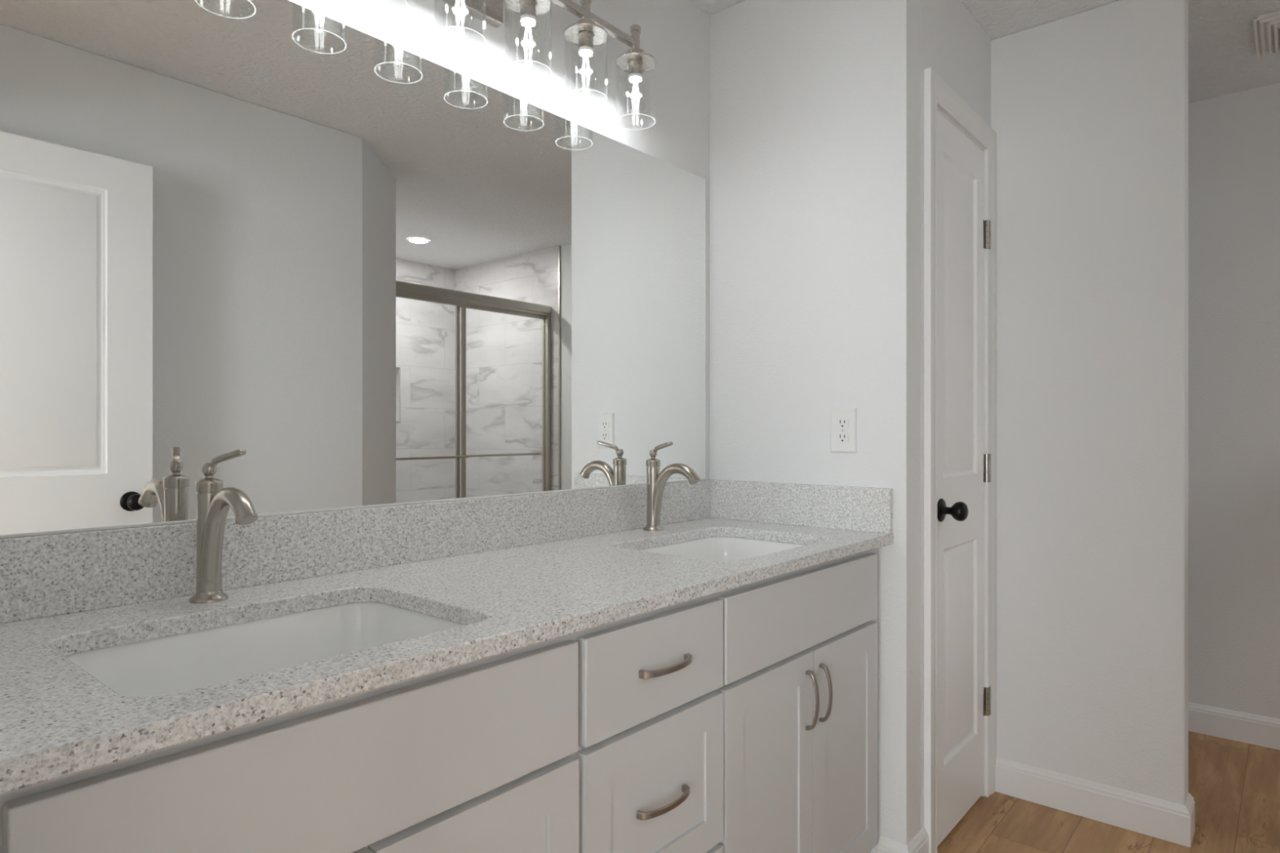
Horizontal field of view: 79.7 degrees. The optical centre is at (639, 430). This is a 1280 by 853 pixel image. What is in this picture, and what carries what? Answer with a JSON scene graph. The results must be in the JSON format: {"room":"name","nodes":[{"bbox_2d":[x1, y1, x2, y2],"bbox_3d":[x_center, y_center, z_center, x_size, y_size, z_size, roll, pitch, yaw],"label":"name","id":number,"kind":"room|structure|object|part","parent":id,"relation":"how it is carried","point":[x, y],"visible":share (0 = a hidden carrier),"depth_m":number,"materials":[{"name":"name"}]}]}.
{"room":"bathroom","nodes":[
{"label":"bathroom","id":0,"kind":"room"},
{"bbox_2d":[288,0,709,479],"bbox_3d":[0.135,-0.055,2.339,0.100,2.441,3.787,0,0,40],"label":"wall","id":1,"kind":"structure","parent":0,"point":[673,127],"depth_m":1.97,"materials":[{"name":"paint"}]},
{"bbox_2d":[0,0,706,537],"bbox_3d":[-0.394,-0.308,1.636,0.008,0.914,1.824,0,0,40],"label":"wall mirror","id":2,"kind":"object","parent":1,"relation":"attached to","point":[371,270],"visible":1,"depth_m":1.39,"materials":[{"name":"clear mirror"}]},
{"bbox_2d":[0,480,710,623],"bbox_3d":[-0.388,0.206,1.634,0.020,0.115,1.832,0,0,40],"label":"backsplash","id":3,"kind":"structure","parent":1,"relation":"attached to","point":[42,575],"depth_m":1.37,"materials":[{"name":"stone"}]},
{"bbox_2d":[407,0,656,122],"bbox_3d":[-0.322,-0.898,1.599,0.166,0.254,0.986,0,0,40],"label":"vanity light","id":4,"kind":"object","parent":1,"relation":"attached to","point":[590,31],"visible":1,"depth_m":1.76,"materials":[{"name":"silver metal"}]},
{"bbox_3d":[-0.355,-0.846,1.512,0.100,0.148,0.100,0,0,40],"label":"lamp shade","id":5,"kind":"part","parent":4,"relation":"part of","materials":[{"name":"clear glass"}]},
{"bbox_3d":[-0.355,-0.835,1.512,0.048,0.090,0.048,0,0,40],"label":"bulb","id":6,"kind":"part","parent":4,"relation":"part of","materials":[{"name":"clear glass"}]},
{"bbox_3d":[-0.375,-0.965,1.644,0.026,0.120,0.190,0,0,40],"label":"plate","id":7,"kind":"part","parent":4,"relation":"part of","materials":[{"name":"silver metal"}]},
{"bbox_2d":[520,0,536,18],"bbox_3d":[-0.240,-0.905,1.646,0.035,0.038,0.035,0,0,40],"label":"socket","id":8,"kind":"object","parent":4,"relation":"attached to","point":[527,7],"depth_m":1.63,"materials":[{"name":"silver metal"}]},
{"bbox_3d":[-0.240,-0.835,1.646,0.048,0.090,0.048,0,0,40],"label":"bulb","id":9,"kind":"part","parent":4,"relation":"part of","materials":[{"name":"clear glass"}]},
{"bbox_3d":[-0.240,-0.882,1.646,0.034,0.008,0.034,0,0,40],"label":"bulb","id":10,"kind":"part","parent":4,"relation":"part of","materials":[{"name":"white glass"}]},
{"bbox_3d":[-0.240,-0.846,1.646,0.100,0.148,0.100,0,0,40],"label":"lamp shade","id":11,"kind":"part","parent":4,"relation":"part of","materials":[{"name":"clear glass"}]},
{"bbox_3d":[-0.126,-0.846,1.780,0.100,0.148,0.100,0,0,40],"label":"lamp shade","id":12,"kind":"part","parent":4,"relation":"part of","materials":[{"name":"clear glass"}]},
{"bbox_3d":[-0.126,-0.967,1.780,0.027,0.084,0.027,0,0,40],"label":"lamp stem","id":13,"kind":"part","parent":4,"relation":"part of","materials":[{"name":"silver metal"}]},
{"bbox_2d":[578,30,593,49],"bbox_3d":[-0.126,-0.905,1.780,0.035,0.038,0.035,0,0,40],"label":"socket","id":14,"kind":"object","parent":4,"relation":"attached to","point":[585,37],"depth_m":1.76,"materials":[{"name":"silver metal"}]},
{"bbox_3d":[-0.126,-0.882,1.780,0.034,0.008,0.034,0,0,40],"label":"bulb","id":15,"kind":"part","parent":4,"relation":"part of","materials":[{"name":"white glass"}]},
{"bbox_3d":[-0.011,-0.846,1.914,0.100,0.148,0.100,0,0,40],"label":"lamp shade","id":16,"kind":"part","parent":4,"relation":"part of","materials":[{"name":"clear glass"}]},
{"bbox_3d":[-0.011,-0.967,1.914,0.027,0.084,0.027,0,0,40],"label":"lamp stem","id":17,"kind":"part","parent":4,"relation":"part of","materials":[{"name":"silver metal"}]},
{"bbox_2d":[628,58,642,75],"bbox_3d":[-0.011,-0.905,1.914,0.035,0.038,0.035,0,0,40],"label":"socket","id":18,"kind":"object","parent":4,"relation":"attached to","point":[635,65],"depth_m":1.90,"materials":[{"name":"silver metal"}]},
{"bbox_3d":[-0.011,-0.882,1.914,0.034,0.008,0.034,0,0,40],"label":"bulb","id":19,"kind":"part","parent":4,"relation":"part of","materials":[{"name":"white glass"}]},
{"bbox_2d":[709,0,920,852],"bbox_3d":[0.479,-0.055,2.192,0.614,2.441,0.100,0,0,40],"label":"wall","id":20,"kind":"structure","parent":0,"point":[815,105],"depth_m":2.10,"materials":[{"name":"paint"}]},
{"bbox_2d":[831,408,856,453],"bbox_3d":[0.546,-0.002,2.062,0.074,0.120,0.009,0,0,40],"label":"electrical outlet","id":21,"kind":"object","parent":20,"relation":"attached to","point":[843,420],"visible":1,"depth_m":2.06,"materials":[{"name":"white plastic"}]},
{"bbox_2d":[836,432,848,443],"bbox_3d":[0.545,0.018,2.060,0.034,0.028,0.003,0,0,40],"label":"receptacle","id":22,"kind":"object","parent":21,"relation":"attached to","point":[842,437],"depth_m":2.06,"materials":[{"name":"grey plastic"}]},
{"bbox_2d":[836,417,848,428],"bbox_3d":[0.545,-0.021,2.060,0.034,0.028,0.003,0,0,40],"label":"receptacle","id":23,"kind":"object","parent":21,"relation":"attached to","point":[842,423],"depth_m":2.06,"materials":[{"name":"grey plastic"}]},
{"bbox_2d":[920,0,991,829],"bbox_3d":[0.906,-0.055,2.297,0.100,2.441,0.615,0,0,40],"label":"wall","id":24,"kind":"structure","parent":0,"point":[953,44],"depth_m":2.16,"materials":[{"name":"paint"}]},
{"bbox_2d":[878,826,928,852],"bbox_3d":[0.693,1.111,2.013,0.084,0.108,0.135,0,0,40],"label":"baseboard","id":25,"kind":"structure","parent":24,"relation":"attached to","point":[919,843],"depth_m":1.98,"materials":[{"name":"white paint"}]},
{"bbox_2d":[924,67,996,852],"bbox_3d":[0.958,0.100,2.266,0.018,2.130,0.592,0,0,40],"label":"trim","id":26,"kind":"structure","parent":24,"relation":"attached to","point":[938,94],"depth_m":2.09,"materials":[{"name":"white paint"}]},
{"bbox_2d":[937,110,991,846],"bbox_3d":[0.971,0.131,2.264,0.107,2.036,0.470,0,0,40],"label":"door","id":27,"kind":"structure","parent":24,"relation":"in","point":[963,233],"depth_m":2.27,"materials":[{"name":"white paint"}]},
{"bbox_3d":[0.868,0.221,2.112,0.067,0.054,0.054,0,0,40],"label":"knob","id":28,"kind":"part","parent":27,"relation":"part of","materials":[{"name":"black metal"}]},
{"bbox_2d":[687,0,1279,103],"bbox_3d":[0.168,-1.306,0.309,4.986,0.060,6.832,0,0,40],"label":"ceiling","id":29,"kind":"structure","parent":0,"point":[1223,60],"depth_m":2.42,"materials":[{"name":"white paint"}]},
{"bbox_2d":[1253,10,1279,57],"bbox_3d":[2.099,-1.254,2.373,0.305,0.042,0.310,0,0,40],"label":"air vent","id":30,"kind":"object","parent":29,"relation":"attached to","point":[1268,24],"visible":1,"depth_m":2.42,"materials":[{"name":"white plastic"}]},
{"bbox_2d":[991,0,1188,805],"bbox_3d":[1.140,-0.055,2.568,1.132,2.441,0.100,0,0,40],"label":"wall partition","id":31,"kind":"structure","parent":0,"point":[1090,108],"depth_m":2.31,"materials":[{"name":"paint"}]},
{"bbox_2d":[995,756,1195,847],"bbox_3d":[1.164,1.111,2.547,1.096,0.108,0.128,0,0,40],"label":"baseboard","id":32,"kind":"structure","parent":31,"relation":"attached to","point":[1161,819],"depth_m":2.29,"materials":[{"name":"white paint"}]},
{"bbox_2d":[937,731,1279,852],"bbox_3d":[0.168,1.195,0.309,4.986,0.060,6.832,0,0,40],"label":"floor","id":33,"kind":"structure","parent":0,"point":[1234,786],"depth_m":2.29,"materials":[{"name":"brown wood"}]},
{"bbox_2d":[0,633,578,852],"bbox_3d":[-0.515,0.728,1.039,0.577,0.874,0.714,0,0,40],"label":"base cabinet","id":34,"kind":"object","parent":33,"relation":"on","point":[477,756],"visible":0.73,"depth_m":0.88,"materials":[{"name":"white paint"}]},
{"bbox_3d":[-0.421,0.767,0.763,0.020,0.564,0.330,0,0,40],"label":"door","id":35,"kind":"part","parent":34,"relation":"part of","materials":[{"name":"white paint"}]},
{"bbox_2d":[0,479,893,794],"bbox_3d":[-0.168,0.220,1.460,0.581,0.142,1.853,0,0,40],"label":"countertop","id":36,"kind":"structure","parent":34,"relation":"on","point":[517,571],"depth_m":1.22,"materials":[{"name":"stone"}]},
{"bbox_2d":[189,448,257,603],"bbox_3d":[-0.626,0.146,1.159,0.178,0.236,0.055,0,0,40],"label":"faucet","id":37,"kind":"object","parent":36,"relation":"on","point":[213,502],"visible":1,"depth_m":1.18,"materials":[{"name":"silver metal"}]},
{"bbox_3d":[-0.639,0.044,1.184,0.073,0.032,0.014,0,0,22],"label":"lever handle","id":38,"kind":"part","parent":37,"relation":"part of","materials":[{"name":"silver metal"}]},
{"bbox_3d":[-0.621,0.160,1.153,0.159,0.152,0.030,0,0,40],"label":"spout","id":39,"kind":"part","parent":37,"relation":"part of","materials":[{"name":"silver metal"}]},
{"bbox_2d":[64,602,464,697],"bbox_3d":[-0.479,0.373,1.030,0.373,0.165,0.473,0,0,40],"label":"sink","id":40,"kind":"object","parent":36,"relation":"in","point":[187,661],"visible":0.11,"depth_m":1.16,"materials":[{"name":"white ceramic"}]},
{"bbox_2d":[643,441,700,531],"bbox_3d":[0.083,0.146,2.004,0.178,0.236,0.054,0,0,40],"label":"faucet","id":41,"kind":"object","parent":36,"relation":"on","point":[656,482],"visible":1,"depth_m":2.02,"materials":[{"name":"silver metal"}]},
{"bbox_3d":[0.059,0.044,2.015,0.014,0.032,0.073,0,0,-40],"label":"lever handle","id":42,"kind":"part","parent":41,"relation":"part of","materials":[{"name":"silver metal"}]},
{"bbox_3d":[0.088,0.160,2.000,0.159,0.152,0.030,0,0,40],"label":"spout","id":43,"kind":"part","parent":41,"relation":"part of","materials":[{"name":"silver metal"}]},
{"bbox_2d":[640,537,804,560],"bbox_3d":[0.201,0.373,1.829,0.371,0.165,0.487,0,0,40],"label":"sink","id":44,"kind":"object","parent":36,"relation":"in","point":[715,548],"visible":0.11,"depth_m":2.05,"materials":[{"name":"white ceramic"}]},
{"bbox_3d":[-0.204,0.767,1.016,0.020,0.564,0.329,0,0,40],"label":"door","id":45,"kind":"part","parent":34,"relation":"part of","materials":[{"name":"white paint"}]},
{"bbox_2d":[573,593,723,852],"bbox_3d":[-0.161,0.728,1.452,0.577,0.874,0.374,0,0,40],"label":"base cabinet","id":46,"kind":"object","parent":33,"relation":"on","point":[650,753],"visible":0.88,"depth_m":1.27,"materials":[{"name":"white paint"}]},
{"bbox_3d":[0.014,0.675,1.302,0.019,0.770,0.374,0,0,40],"label":"frame","id":47,"kind":"part","parent":46,"relation":"part of","materials":[{"name":"white paint"}]},
{"bbox_3d":[0.030,0.622,1.290,0.020,0.273,0.363,0,0,40],"label":"drawer","id":48,"kind":"part","parent":46,"relation":"part of","materials":[{"name":"white paint"}]},
{"bbox_3d":[0.030,0.394,1.290,0.020,0.163,0.363,0,0,40],"label":"drawer","id":49,"kind":"part","parent":46,"relation":"part of","materials":[{"name":"white paint"}]},
{"bbox_3d":[0.046,0.618,1.273,0.028,0.012,0.128,0,0,40],"label":"handle","id":50,"kind":"part","parent":46,"relation":"part of","materials":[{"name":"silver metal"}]},
{"bbox_3d":[0.050,0.393,1.277,0.028,0.012,0.128,0,0,40],"label":"handle","id":51,"kind":"part","parent":46,"relation":"part of","materials":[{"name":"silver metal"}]},
{"bbox_3d":[0.030,0.909,1.290,0.020,0.280,0.363,0,0,40],"label":"drawer","id":52,"kind":"part","parent":46,"relation":"part of","materials":[{"name":"white paint"}]},
{"bbox_2d":[715,546,880,852],"bbox_3d":[0.199,0.728,1.874,0.577,0.874,0.735,0,0,40],"label":"base cabinet","id":53,"kind":"object","parent":33,"relation":"on","point":[799,689],"visible":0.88,"depth_m":1.65,"materials":[{"name":"white paint"}]},
{"bbox_3d":[0.264,0.767,1.564,0.020,0.564,0.339,0,0,40],"label":"door","id":54,"kind":"part","parent":53,"relation":"part of","materials":[{"name":"white paint"}]},
{"bbox_3d":[0.374,0.675,1.724,0.019,0.770,0.735,0,0,40],"label":"frame","id":55,"kind":"part","parent":53,"relation":"part of","materials":[{"name":"white paint"}]},
{"bbox_3d":[0.373,0.584,1.656,0.028,0.128,0.012,0,0,40],"label":"handle","id":56,"kind":"part","parent":53,"relation":"part of","materials":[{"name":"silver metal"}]},
{"bbox_3d":[0.413,0.584,1.703,0.028,0.128,0.012,0,0,40],"label":"handle","id":57,"kind":"part","parent":53,"relation":"part of","materials":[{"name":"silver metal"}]},
{"bbox_3d":[0.486,0.767,1.825,0.020,0.564,0.340,0,0,40],"label":"door","id":58,"kind":"part","parent":53,"relation":"part of","materials":[{"name":"white paint"}]},
{"bbox_2d":[1188,83,1279,719],"bbox_3d":[2.809,-0.055,2.480,3.786,2.441,0.100,0,0,40],"label":"wall","id":59,"kind":"structure","parent":0,"point":[1234,139],"depth_m":2.90,"materials":[{"name":"paint"}]},
{"bbox_2d":[1188,702,1279,750],"bbox_3d":[2.272,1.111,2.864,2.469,0.108,0.014,0,0,40],"label":"baseboard","id":60,"kind":"structure","parent":59,"relation":"attached to","point":[1257,730],"depth_m":2.88,"materials":[{"name":"white paint"}]}
]}

